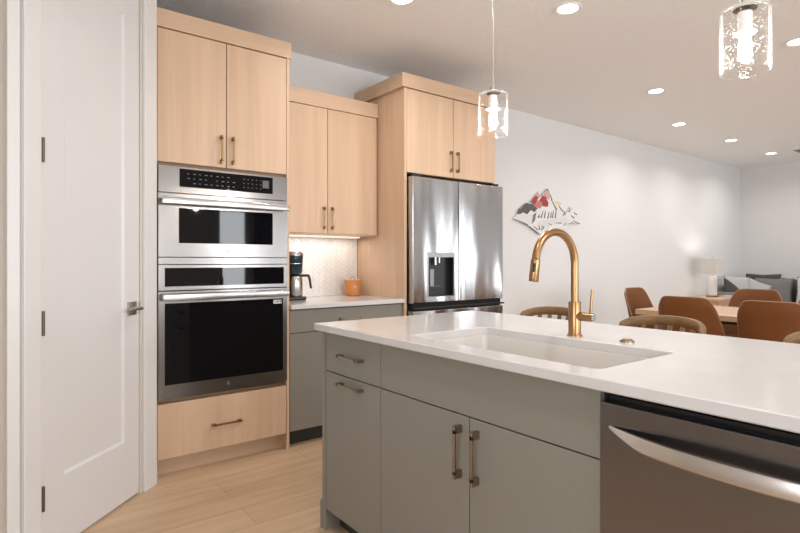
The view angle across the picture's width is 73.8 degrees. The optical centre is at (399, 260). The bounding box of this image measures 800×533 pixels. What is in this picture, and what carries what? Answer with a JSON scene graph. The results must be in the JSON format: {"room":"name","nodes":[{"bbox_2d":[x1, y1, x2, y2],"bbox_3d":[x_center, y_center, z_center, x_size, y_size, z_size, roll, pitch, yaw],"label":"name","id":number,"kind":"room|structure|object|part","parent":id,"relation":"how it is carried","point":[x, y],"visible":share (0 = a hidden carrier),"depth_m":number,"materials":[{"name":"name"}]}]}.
{"room":"kitchen","nodes":[
{"label":"kitchen","id":0,"kind":"room"},
{"bbox_2d":[0,0,4,532],"bbox_3d":[-2.405,-0.203,1.306,2.375,2.765,0.120,0,0,-37],"label":"wall","id":1,"kind":"structure","parent":0,"point":[2,2],"depth_m":1.96,"materials":[{"name":"beige paint"}]},
{"bbox_2d":[5,0,156,532],"bbox_3d":[-1.416,-0.203,2.406,0.120,2.765,0.895,0,0,8],"label":"wall","id":2,"kind":"structure","parent":0,"point":[5,0],"depth_m":1.98,"materials":[{"name":"white paint"}]},
{"bbox_2d":[6,0,19,532],"bbox_3d":[-1.424,-0.203,1.961,0.039,2.765,0.035,0,0,-37],"label":"trim","id":3,"kind":"structure","parent":2,"relation":"attached to","point":[12,6],"depth_m":1.95,"materials":[{"name":"white paint"}]},
{"bbox_2d":[21,0,155,532],"bbox_3d":[-1.348,-0.135,2.393,0.018,2.630,0.836,0,0,8],"label":"trim","id":4,"kind":"structure","parent":2,"relation":"attached to","point":[31,10],"depth_m":2.03,"materials":[{"name":"white paint"}]},
{"bbox_2d":[42,0,143,532],"bbox_3d":[-1.350,-0.092,2.381,0.098,2.516,0.647,0,0,7],"label":"door","id":5,"kind":"structure","parent":2,"relation":"in","point":[91,305],"depth_m":2.36,"materials":[{"name":"white paint"}]},
{"bbox_3d":[-1.324,0.234,2.631,0.008,0.066,0.066,0,0,8],"label":"handle plate","id":6,"kind":"part","parent":5,"relation":"part of","materials":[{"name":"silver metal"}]},
{"bbox_3d":[-1.302,0.235,2.576,0.053,0.022,0.128,0,0,6],"label":"lever","id":7,"kind":"part","parent":5,"relation":"part of","materials":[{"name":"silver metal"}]},
{"bbox_2d":[136,0,141,493],"bbox_3d":[-1.364,-0.087,2.711,0.104,2.534,0.016,0,0,8],"label":"trim","id":8,"kind":"structure","parent":2,"relation":"attached to","point":[140,1],"depth_m":2.70,"materials":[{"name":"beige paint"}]},
{"bbox_2d":[80,437,349,532],"bbox_3d":[3.103,1.230,2.444,12.900,0.100,7.700,0,0,-37],"label":"floor","id":9,"kind":"structure","parent":0,"point":[276,490],"depth_m":2.63,"materials":[{"name":"brown wood"}]},
{"bbox_2d":[157,7,290,474],"bbox_3d":[-1.177,-0.095,3.343,0.794,2.550,0.642,0,0,-37],"label":"tall cabinet","id":10,"kind":"object","parent":9,"relation":"on","point":[223,90],"visible":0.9,"depth_m":3.08,"materials":[{"name":"brown wood"}]},
{"bbox_3d":[-1.168,-0.904,2.998,0.374,0.724,0.019,0,0,-38],"label":"door","id":11,"kind":"part","parent":10,"relation":"part of","materials":[{"name":"brown wood"}]},
{"bbox_2d":[157,161,284,176],"bbox_3d":[-1.199,-0.534,3.352,0.758,0.018,0.571,0,0,-38],"label":"shelf","id":12,"kind":"object","parent":10,"relation":"attached to","point":[158,162],"depth_m":3.10,"materials":[{"name":"brown wood"}]},
{"bbox_2d":[157,382,284,403],"bbox_3d":[-1.199,0.769,3.352,0.758,0.018,0.571,0,0,-38],"label":"shelf","id":13,"kind":"object","parent":10,"relation":"attached to","point":[283,383],"depth_m":3.11,"materials":[{"name":"brown wood"}]},
{"bbox_3d":[-1.017,0.930,3.114,0.753,0.300,0.019,0,0,-38],"label":"drawer","id":14,"kind":"part","parent":10,"relation":"part of","materials":[{"name":"brown wood"}]},
{"bbox_3d":[-1.029,-0.643,3.072,0.011,0.163,0.032,0,0,-38],"label":"handle","id":15,"kind":"part","parent":10,"relation":"part of","materials":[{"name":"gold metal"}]},
{"bbox_2d":[157,257,289,400],"bbox_3d":[-1.149,0.370,3.288,0.751,0.778,0.584,0,0,-37],"label":"wall oven","id":16,"kind":"object","parent":10,"relation":"in","point":[222,322],"visible":0.96,"depth_m":3.06,"materials":[{"name":"silver metal"}]},
{"bbox_3d":[-1.021,0.752,3.120,0.747,0.012,0.026,0,0,-38],"label":"vent trim","id":17,"kind":"part","parent":16,"relation":"part of","materials":[{"name":"silver metal"}]},
{"bbox_3d":[-1.017,-0.001,3.115,0.751,0.037,0.036,0,0,-38],"label":"trim","id":18,"kind":"part","parent":16,"relation":"part of","materials":[{"name":"silver metal"}]},
{"bbox_3d":[-1.016,0.091,3.113,0.751,0.138,0.040,0,0,-38],"label":"control panel","id":19,"kind":"part","parent":16,"relation":"part of","materials":[{"name":"black glass"}]},
{"bbox_3d":[-0.985,0.197,3.079,0.737,0.038,0.052,0,0,-38],"label":"handle","id":20,"kind":"part","parent":16,"relation":"part of","materials":[{"name":"silver metal"}]},
{"bbox_2d":[157,164,289,256],"bbox_3d":[-1.134,-0.272,3.268,0.751,0.497,0.534,0,0,-37],"label":"microwave oven","id":21,"kind":"object","parent":10,"relation":"in","point":[201,212],"visible":0.99,"depth_m":3.06,"materials":[{"name":"silver metal"}]},
{"bbox_3d":[-1.016,-0.197,3.113,0.751,0.348,0.040,0,0,-38],"label":"door","id":22,"kind":"part","parent":21,"relation":"part of","materials":[{"name":"silver metal"}]},
{"bbox_3d":[-1.016,-0.448,3.113,0.751,0.144,0.040,0,0,-38],"label":"control panel","id":23,"kind":"part","parent":21,"relation":"part of","materials":[{"name":"silver metal"}]},
{"bbox_3d":[-0.987,-0.326,3.077,0.741,0.038,0.052,0,0,-38],"label":"handle","id":24,"kind":"part","parent":21,"relation":"part of","materials":[{"name":"silver metal"}]},
{"bbox_3d":[-1.004,0.939,3.091,0.175,0.011,0.032,0,0,-38],"label":"handle","id":25,"kind":"part","parent":10,"relation":"part of","materials":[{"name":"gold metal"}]},
{"bbox_3d":[-0.975,-0.643,3.114,0.011,0.163,0.032,0,0,-38],"label":"handle","id":26,"kind":"part","parent":10,"relation":"part of","materials":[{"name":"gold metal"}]},
{"bbox_3d":[-0.867,-0.904,3.229,0.375,0.724,0.019,0,0,-38],"label":"door","id":27,"kind":"part","parent":10,"relation":"part of","materials":[{"name":"brown wood"}]},
{"bbox_2d":[289,303,401,443],"bbox_3d":[-0.515,0.744,3.851,0.896,0.873,0.642,0,0,-37],"label":"base cabinet","id":28,"kind":"object","parent":9,"relation":"on","point":[305,343],"visible":0.28,"depth_m":3.44,"materials":[{"name":"grey wood"}]},
{"bbox_3d":[-0.523,0.768,3.493,0.443,0.616,0.020,0,0,-38],"label":"door","id":29,"kind":"part","parent":28,"relation":"part of","materials":[{"name":"grey paint"}]},
{"bbox_3d":[-0.346,0.384,3.629,0.890,0.144,0.020,0,0,-38],"label":"drawer","id":30,"kind":"part","parent":28,"relation":"part of","materials":[{"name":"grey paint"}]},
{"bbox_2d":[289,295,404,309],"bbox_3d":[-0.515,0.290,3.853,0.897,0.030,0.637,0,0,-37],"label":"countertop","id":31,"kind":"structure","parent":28,"relation":"on","point":[336,300],"depth_m":3.71,"materials":[{"name":"white stone"}]},
{"bbox_2d":[289,251,311,300],"bbox_3d":[-0.746,0.092,3.764,0.220,0.364,0.140,0,0,-37],"label":"coffee maker","id":32,"kind":"object","parent":31,"relation":"on","point":[295,257],"visible":0.67,"depth_m":3.71,"materials":[{"name":"black plastic"}]},
{"bbox_2d":[289,256,302,273],"bbox_3d":[-0.749,0.026,3.761,0.132,0.128,0.132,0,0,-38],"label":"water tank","id":33,"kind":"object","parent":32,"relation":"on","point":[295,262],"depth_m":3.71,"materials":[{"name":"plastic"}]},
{"bbox_3d":[-0.749,-0.053,3.761,0.136,0.030,0.136,0,0,-38],"label":"lid","id":34,"kind":"part","parent":32,"relation":"part of","materials":[{"name":"silver metal"}]},
{"bbox_3d":[-0.662,0.145,3.777,0.079,0.103,0.021,0,0,-9],"label":"carafe handle","id":35,"kind":"part","parent":32,"relation":"part of","materials":[{"name":"black plastic"}]},
{"bbox_2d":[344,276,360,295],"bbox_3d":[-0.375,0.198,4.218,0.129,0.153,0.129,0,0,-37],"label":"canister","id":36,"kind":"object","parent":31,"relation":"on","point":[352,286],"visible":1,"depth_m":4.17,"materials":[{"name":"orange ceramic"}]},
{"bbox_3d":[-0.375,0.153,4.218,0.129,0.014,0.129,0,0,-38],"label":"lid","id":37,"kind":"part","parent":36,"relation":"part of","materials":[{"name":"brown wood"}]},
{"bbox_3d":[-0.330,0.388,3.609,0.175,0.011,0.032,0,0,-38],"label":"handle","id":38,"kind":"part","parent":28,"relation":"part of","materials":[{"name":"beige metal"}]},
{"bbox_2d":[320,332,382,532],"bbox_3d":[0.136,0.744,2.451,0.940,0.873,0.456,0,0,-37],"label":"base cabinet","id":39,"kind":"object","parent":9,"relation":"on","point":[351,367],"visible":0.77,"depth_m":2.17,"materials":[{"name":"grey wood"}]},
{"bbox_3d":[0.011,1.117,2.635,0.914,0.125,0.014,0,0,-38],"label":"baseboard","id":40,"kind":"part","parent":39,"relation":"part of","materials":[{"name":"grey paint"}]},
{"bbox_3d":[0.021,0.744,2.617,0.900,0.873,0.026,0,0,-38],"label":"panel","id":41,"kind":"part","parent":39,"relation":"part of","materials":[{"name":"grey paint"}]},
{"bbox_3d":[-0.208,0.395,2.153,0.032,0.011,0.170,0,0,-38],"label":"handle","id":42,"kind":"part","parent":39,"relation":"part of","materials":[{"name":"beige metal"}]},
{"bbox_3d":[-0.208,0.512,2.153,0.032,0.011,0.170,0,0,-38],"label":"handle","id":43,"kind":"part","parent":39,"relation":"part of","materials":[{"name":"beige metal"}]},
{"bbox_3d":[-0.191,0.394,2.174,0.020,0.164,0.410,0,0,-38],"label":"drawer","id":44,"kind":"part","parent":39,"relation":"part of","materials":[{"name":"grey paint"}]},
{"bbox_2d":[354,72,494,315],"bbox_3d":[0.221,-0.096,4.409,0.994,2.552,0.670,0,0,-37],"label":"tall cabinet","id":45,"kind":"object","parent":9,"relation":"on","point":[426,127],"visible":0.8,"depth_m":4.08,"materials":[{"name":"brown wood"}]},
{"bbox_3d":[-0.154,-0.044,4.141,0.022,2.448,0.638,0,0,-38],"label":"panel","id":46,"kind":"part","parent":45,"relation":"part of","materials":[{"name":"brown wood"}]},
{"bbox_3d":[0.229,-0.959,4.045,0.462,0.613,0.020,0,0,-38],"label":"door","id":47,"kind":"part","parent":45,"relation":"part of","materials":[{"name":"brown wood"}]},
{"bbox_3d":[0.402,-0.774,4.145,0.011,0.162,0.032,0,0,-38],"label":"handle","id":48,"kind":"part","parent":45,"relation":"part of","materials":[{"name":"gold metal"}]},
{"bbox_3d":[0.457,-0.774,4.188,0.011,0.162,0.032,0,0,-38],"label":"handle","id":49,"kind":"part","parent":45,"relation":"part of","materials":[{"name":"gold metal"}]},
{"bbox_3d":[0.602,-0.959,4.332,0.471,0.613,0.020,0,0,-38],"label":"door","id":50,"kind":"part","parent":45,"relation":"part of","materials":[{"name":"brown wood"}]},
{"bbox_2d":[407,173,503,315],"bbox_3d":[0.284,0.269,4.407,0.976,1.822,0.654,0,0,-37],"label":"refrigerator","id":51,"kind":"object","parent":9,"relation":"on","point":[455,228],"visible":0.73,"depth_m":4.11,"materials":[{"name":"grey metal"}]},
{"bbox_3d":[0.254,-0.154,4.017,0.454,0.928,0.065,0,0,-38],"label":"door","id":52,"kind":"part","parent":51,"relation":"part of","materials":[{"name":"silver metal"}]},
{"bbox_3d":[0.456,0.748,4.173,0.964,0.764,0.065,0,0,-38],"label":"freezer drawer","id":53,"kind":"part","parent":51,"relation":"part of","materials":[{"name":"silver metal"}]},
{"bbox_3d":[0.639,-0.154,4.312,0.504,0.928,0.065,0,0,-38],"label":"door","id":54,"kind":"part","parent":51,"relation":"part of","materials":[{"name":"silver metal"}]},
{"bbox_2d":[381,344,611,532],"bbox_3d":[0.430,0.744,1.814,0.630,0.873,0.911,0,0,-37],"label":"base cabinet","id":55,"kind":"object","parent":9,"relation":"on","point":[466,447],"visible":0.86,"depth_m":1.59,"materials":[{"name":"grey wood"}]},
{"bbox_3d":[0.078,0.783,1.824,0.020,0.604,0.465,0,0,-38],"label":"door","id":56,"kind":"part","parent":55,"relation":"part of","materials":[{"name":"grey paint"}]},
{"bbox_3d":[0.177,0.592,1.651,0.032,0.163,0.011,0,0,-38],"label":"handle","id":57,"kind":"part","parent":55,"relation":"part of","materials":[{"name":"beige metal"}]},
{"bbox_3d":[0.223,0.592,1.593,0.032,0.163,0.011,0,0,-38],"label":"handle","id":58,"kind":"part","parent":55,"relation":"part of","materials":[{"name":"beige metal"}]},
{"bbox_3d":[0.213,0.394,1.648,0.020,0.164,0.909,0,0,-38],"label":"panel","id":59,"kind":"part","parent":55,"relation":"part of","materials":[{"name":"grey paint"}]},
{"bbox_3d":[0.356,0.783,1.462,0.020,0.604,0.439,0,0,-38],"label":"door","id":60,"kind":"part","parent":55,"relation":"part of","materials":[{"name":"grey paint"}]},
{"bbox_2d":[314,311,799,433],"bbox_3d":[0.767,0.290,1.678,1.000,0.030,2.478,0,0,-37],"label":"countertop","id":61,"kind":"structure","parent":55,"relation":"on","point":[754,381],"depth_m":1.53,"materials":[{"name":"white stone"}]},
{"bbox_2d":[436,334,648,368],"bbox_3d":[0.429,0.405,1.785,0.451,0.200,0.822,0,0,-37],"label":"sink","id":62,"kind":"object","parent":61,"relation":"in","point":[581,357],"visible":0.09,"depth_m":1.96,"materials":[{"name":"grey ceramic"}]},
{"bbox_2d":[529,228,595,336],"bbox_3d":[0.570,0.079,1.873,0.281,0.392,0.108,0,0,-37],"label":"faucet","id":63,"kind":"object","parent":61,"relation":"on","point":[575,316],"visible":1,"depth_m":1.94,"materials":[{"name":"gold metal"}]},
{"bbox_3d":[0.554,0.017,1.894,0.252,0.267,0.028,0,0,-38],"label":"spout","id":64,"kind":"part","parent":63,"relation":"part of","materials":[{"name":"gold metal"}]},
{"bbox_3d":[0.686,0.146,1.909,0.015,0.089,0.011,0,0,7],"label":"lever","id":65,"kind":"part","parent":63,"relation":"part of","materials":[{"name":"gold metal"}]},
{"bbox_2d":[620,338,633,342],"bbox_3d":[0.771,0.269,1.808,0.046,0.011,0.046,0,0,-37],"label":"switch","id":66,"kind":"object","parent":61,"relation":"on","point":[624,340],"visible":1,"depth_m":1.79,"materials":[{"name":"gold metal"}]},
{"bbox_2d":[520,306,581,321],"bbox_3d":[0.768,0.725,2.984,0.446,0.914,0.434,0,0,-37],"label":"bar stool","id":67,"kind":"object","parent":9,"relation":"on","point":[544,310],"visible":0.2,"depth_m":3.15,"materials":[{"name":"brown wood"}]},
{"bbox_2d":[624,287,659,329],"bbox_3d":[2.511,0.725,5.204,0.539,0.913,0.551,0,0,-37],"label":"dining chair","id":68,"kind":"object","parent":9,"relation":"on","point":[635,297],"visible":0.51,"depth_m":5.41,"materials":[{"name":"brown leather"}]},
{"bbox_2d":[619,315,705,333],"bbox_3d":[1.157,0.725,2.478,0.446,0.914,0.434,0,0,-37],"label":"bar stool","id":69,"kind":"object","parent":9,"relation":"on","point":[694,325],"visible":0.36,"depth_m":2.60,"materials":[{"name":"brown wood"}]},
{"bbox_2d":[635,306,738,324],"bbox_3d":[3.057,0.805,4.312,0.960,0.750,1.880,0,0,-37],"label":"dining table","id":70,"kind":"object","parent":9,"relation":"on","point":[727,315],"visible":0.06,"depth_m":4.62,"materials":[{"name":"brown wood"}]},
{"bbox_2d":[658,296,724,335],"bbox_3d":[2.349,0.725,4.198,0.551,0.913,0.539,0,0,-37],"label":"dining chair","id":71,"kind":"object","parent":9,"relation":"on","point":[701,309],"visible":0.34,"depth_m":3.98,"materials":[{"name":"brown leather"}]},
{"bbox_2d":[600,394,799,532],"bbox_3d":[0.869,0.752,1.197,0.644,0.855,0.594,0,0,-37],"label":"dishwasher","id":72,"kind":"object","parent":9,"relation":"on","point":[664,468],"visible":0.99,"depth_m":1.10,"materials":[{"name":"silver metal"}]},
{"bbox_3d":[0.635,0.402,1.018,0.055,0.033,0.542,0,0,-38],"label":"handle","id":73,"kind":"part","parent":72,"relation":"part of","materials":[{"name":"silver metal"}]},
{"bbox_2d":[692,295,730,305],"bbox_3d":[4.628,0.855,7.849,0.800,0.650,0.500,0,0,-37],"label":"side table","id":74,"kind":"object","parent":9,"relation":"on","point":[716,301],"visible":0.08,"depth_m":7.53,"materials":[{"name":"brown wood"}]},
{"bbox_2d":[701,256,724,296],"bbox_3d":[4.607,0.230,7.844,0.314,0.600,0.202,0,0,-37],"label":"table lamp","id":75,"kind":"object","parent":74,"relation":"on","point":[712,266],"visible":1,"depth_m":7.78,"materials":[{"name":"white fabric"}]},
{"bbox_3d":[4.606,0.082,7.845,0.310,0.247,0.200,0,0,-38],"label":"lamp shade","id":76,"kind":"part","parent":75,"relation":"part of","materials":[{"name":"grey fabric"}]},
{"bbox_3d":[4.607,0.080,7.844,0.314,0.255,0.202,0,0,-38],"label":"shade trim","id":77,"kind":"part","parent":75,"relation":"part of","materials":[{"name":"white fabric"}]},
{"bbox_2d":[717,285,734,295],"bbox_3d":[6.257,0.780,7.492,1.290,0.800,3.070,0,0,-37],"label":"sectional sofa","id":78,"kind":"object","parent":9,"relation":"on","point":[720,288],"visible":0.04,"depth_m":8.23,"materials":[{"name":"grey fabric"}]},
{"bbox_3d":[5.362,0.630,8.646,0.915,0.500,0.150,0,0,-38],"label":"backrest","id":79,"kind":"part","parent":78,"relation":"part of","materials":[{"name":"grey fabric"}]},
{"bbox_3d":[5.176,0.680,7.986,0.175,0.400,0.870,0,0,-38],"label":"arm","id":80,"kind":"part","parent":78,"relation":"part of","materials":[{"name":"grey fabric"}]},
{"bbox_2d":[724,275,749,291],"bbox_3d":[5.208,0.456,8.244,0.457,0.498,0.155,0,0,-3],"label":"cushion","id":81,"kind":"object","parent":78,"relation":"on","point":[731,283],"visible":0.48,"depth_m":8.22,"materials":[{"name":"grey fabric"}]},
{"bbox_2d":[749,278,771,289],"bbox_3d":[5.486,0.478,8.243,0.448,0.453,0.144,0,0,36],"label":"cushion","id":82,"kind":"object","parent":78,"relation":"on","point":[753,284],"visible":0.34,"depth_m":8.21,"materials":[{"name":"grey fabric"}]},
{"bbox_2d":[746,274,780,278],"bbox_3d":[5.862,0.456,8.607,0.131,0.497,0.500,0,0,-37],"label":"cushion","id":83,"kind":"object","parent":78,"relation":"on","point":[773,276],"visible":0.12,"depth_m":8.56,"materials":[{"name":"grey fabric"}]},
{"bbox_2d":[753,278,793,301],"bbox_3d":[5.817,0.487,8.320,0.184,0.437,0.543,0,0,-42],"label":"cushion","id":84,"kind":"object","parent":78,"relation":"on","point":[784,287],"visible":0.46,"depth_m":8.20,"materials":[{"name":"grey fabric"}]},
{"bbox_2d":[782,278,796,302],"bbox_3d":[6.134,0.487,8.236,0.152,0.436,0.400,0,0,-37],"label":"cushion","id":85,"kind":"object","parent":78,"relation":"on","point":[794,290],"visible":0.25,"depth_m":8.21,"materials":[{"name":"grey fabric"}]},
{"bbox_2d":[796,277,799,302],"bbox_3d":[6.124,0.472,7.888,0.189,0.466,0.424,0,0,-37],"label":"cushion","id":86,"kind":"object","parent":78,"relation":"on","point":[798,278],"visible":0.76,"depth_m":8.01,"materials":[{"name":"white fabric"}]},
{"bbox_2d":[722,289,782,337],"bbox_3d":[3.221,0.725,4.936,0.551,0.913,0.539,0,0,-37],"label":"dining chair","id":87,"kind":"object","parent":9,"relation":"on","point":[740,295],"visible":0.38,"depth_m":5.14,"materials":[{"name":"brown leather"}]},
{"bbox_3d":[3.185,0.743,4.908,0.460,0.075,0.470,0,0,-38],"label":"seat","id":88,"kind":"part","parent":87,"relation":"part of","materials":[{"name":"brown leather"}]},
{"bbox_2d":[737,300,799,341],"bbox_3d":[2.684,0.725,3.729,0.551,0.913,0.539,0,0,-37],"label":"dining chair","id":89,"kind":"object","parent":9,"relation":"on","point":[759,320],"visible":0.5,"depth_m":3.58,"materials":[{"name":"brown leather"}]},
{"bbox_2d":[783,331,799,343],"bbox_3d":[1.587,0.725,1.917,0.446,0.914,0.434,0,0,-37],"label":"bar stool","id":90,"kind":"object","parent":9,"relation":"on","point":[794,337],"visible":0.17,"depth_m":2.13,"materials":[{"name":"brown wood"}]},
{"bbox_2d":[157,0,799,168],"bbox_3d":[3.103,-1.635,2.444,12.900,0.100,7.700,0,0,-37],"label":"ceiling","id":91,"kind":"structure","parent":0,"point":[594,67],"depth_m":4.13,"materials":[{"name":"white paint"}]},
{"bbox_2d":[388,0,415,5],"bbox_3d":[0.012,-1.581,3.213,0.170,0.008,0.170,0,0,-37],"label":"recessed light","id":92,"kind":"object","parent":91,"relation":"in","point":[395,2],"visible":1,"depth_m":3.26,"materials":[{"name":"white"}]},
{"bbox_2d":[478,0,507,135],"bbox_3d":[0.386,-1.053,2.208,0.121,1.062,0.121,0,0,-37],"label":"pendant lamp","id":93,"kind":"object","parent":91,"relation":"hanging from","point":[493,92],"visible":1,"depth_m":2.20,"materials":[{"name":"clear glass"}]},
{"bbox_2d":[486,94,499,110],"bbox_3d":[0.386,-0.657,2.208,0.056,0.058,0.056,0,0,-38],"label":"socket","id":94,"kind":"object","parent":93,"relation":"attached to","point":[492,97],"depth_m":2.19,"materials":[{"name":"white"}]},
{"bbox_3d":[0.386,-0.608,2.208,0.121,0.172,0.121,0,0,-38],"label":"lamp shade","id":95,"kind":"part","parent":93,"relation":"part of","materials":[{"name":"clear glass"}]},
{"bbox_3d":[0.386,-1.143,2.208,0.005,0.836,0.005,0,0,30],"label":"cord","id":96,"kind":"part","parent":93,"relation":"part of","materials":[{"name":"grey plastic"}]},
{"bbox_3d":[0.386,-0.587,2.208,0.033,0.082,0.033,0,0,-38],"label":"bulb","id":97,"kind":"part","parent":93,"relation":"part of","materials":[{"name":"white glass"}]},
{"bbox_2d":[554,2,581,15],"bbox_3d":[1.054,-1.581,3.341,0.170,0.008,0.170,0,0,-37],"label":"recessed light","id":98,"kind":"object","parent":91,"relation":"in","point":[568,8],"visible":1,"depth_m":3.34,"materials":[{"name":"white paint"}]},
{"bbox_2d":[646,88,665,93],"bbox_3d":[2.386,-1.581,4.963,0.170,0.008,0.170,0,0,-37],"label":"recessed light","id":99,"kind":"object","parent":91,"relation":"in","point":[655,90],"visible":1,"depth_m":4.96,"materials":[{"name":"white"}]},
{"bbox_2d":[671,122,686,126],"bbox_3d":[3.230,-1.581,6.167,0.170,0.008,0.170,0,0,-37],"label":"recessed light","id":100,"kind":"object","parent":91,"relation":"in","point":[679,123],"visible":1,"depth_m":6.17,"materials":[{"name":"white"}]},
{"bbox_2d":[724,139,738,141],"bbox_3d":[4.344,-1.581,6.989,0.170,0.008,0.170,0,0,-37],"label":"recessed light","id":101,"kind":"object","parent":91,"relation":"in","point":[727,140],"visible":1,"depth_m":6.99,"materials":[{"name":"white"}]},
{"bbox_2d":[720,0,771,76],"bbox_3d":[0.952,-1.053,1.469,0.121,1.062,0.121,0,0,-37],"label":"pendant lamp","id":102,"kind":"object","parent":91,"relation":"hanging from","point":[744,10],"visible":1,"depth_m":1.46,"materials":[{"name":"clear glass"}]},
{"bbox_2d":[733,10,756,37],"bbox_3d":[0.952,-0.657,1.469,0.056,0.058,0.056,0,0,-38],"label":"socket","id":103,"kind":"object","parent":102,"relation":"attached to","point":[745,28],"depth_m":1.46,"materials":[{"name":"white"}]},
{"bbox_3d":[0.952,-0.587,1.469,0.033,0.082,0.033,0,0,-38],"label":"bulb","id":104,"kind":"part","parent":102,"relation":"part of","materials":[{"name":"white glass"}]},
{"bbox_2d":[784,37,799,46],"bbox_3d":[2.874,-1.581,3.844,0.170,0.008,0.170,0,0,-37],"label":"recessed light","id":105,"kind":"object","parent":91,"relation":"in","point":[794,42],"visible":1,"depth_m":3.86,"materials":[{"name":"white"}]},
{"bbox_2d":[289,52,739,324],"bbox_3d":[2.099,-0.203,6.340,9.650,2.765,0.135,0,0,-37],"label":"wall","id":106,"kind":"structure","parent":0,"point":[648,216],"depth_m":6.48,"materials":[{"name":"white paint"}]},
{"bbox_2d":[289,85,377,238],"bbox_3d":[-0.612,-0.698,3.978,0.896,1.035,0.340,0,0,-37],"label":"upper cabinet","id":107,"kind":"object","parent":106,"relation":"attached to","point":[333,138],"visible":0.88,"depth_m":3.89,"materials":[{"name":"brown wood"}]},
{"bbox_3d":[-0.709,-0.652,3.741,0.445,0.904,0.019,0,0,-38],"label":"door","id":108,"kind":"part","parent":107,"relation":"part of","materials":[{"name":"brown wood"}]},
{"bbox_2d":[289,235,359,238],"bbox_3d":[-0.641,-0.186,4.014,0.770,0.012,0.050,0,0,-38],"label":"light","id":109,"kind":"object","parent":107,"relation":"on","point":[323,236],"depth_m":4.03,"materials":[{"name":"white plastic"}]},
{"bbox_3d":[-0.543,-0.310,3.837,0.011,0.164,0.032,0,0,-38],"label":"handle","id":110,"kind":"part","parent":107,"relation":"part of","materials":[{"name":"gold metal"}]},
{"bbox_3d":[-0.622,-0.195,3.991,0.896,0.005,0.307,0,0,-37],"label":"rail","id":111,"kind":"part","parent":107,"relation":"part of","materials":[{"name":"brown wood"}]},
{"bbox_3d":[-0.489,-0.310,3.878,0.011,0.164,0.032,0,0,-38],"label":"handle","id":112,"kind":"part","parent":107,"relation":"part of","materials":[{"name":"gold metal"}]},
{"bbox_3d":[-0.358,-0.652,4.010,0.431,0.904,0.019,0,0,-38],"label":"door","id":113,"kind":"part","parent":107,"relation":"part of","materials":[{"name":"brown wood"}]},
{"bbox_2d":[513,189,579,233],"bbox_3d":[1.649,-0.530,5.903,1.184,0.542,0.017,0,0,-37],"label":"wall art","id":114,"kind":"object","parent":106,"relation":"attached to","point":[541,214],"visible":0.96,"depth_m":5.85,"materials":[{"name":"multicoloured metal"}]},
{"bbox_2d":[740,161,799,278],"bbox_3d":[8.109,-0.203,6.286,0.120,2.765,7.300,0,0,-37],"label":"wall","id":115,"kind":"structure","parent":0,"point":[769,194],"depth_m":8.79,"materials":[{"name":"white paint"}]}
]}

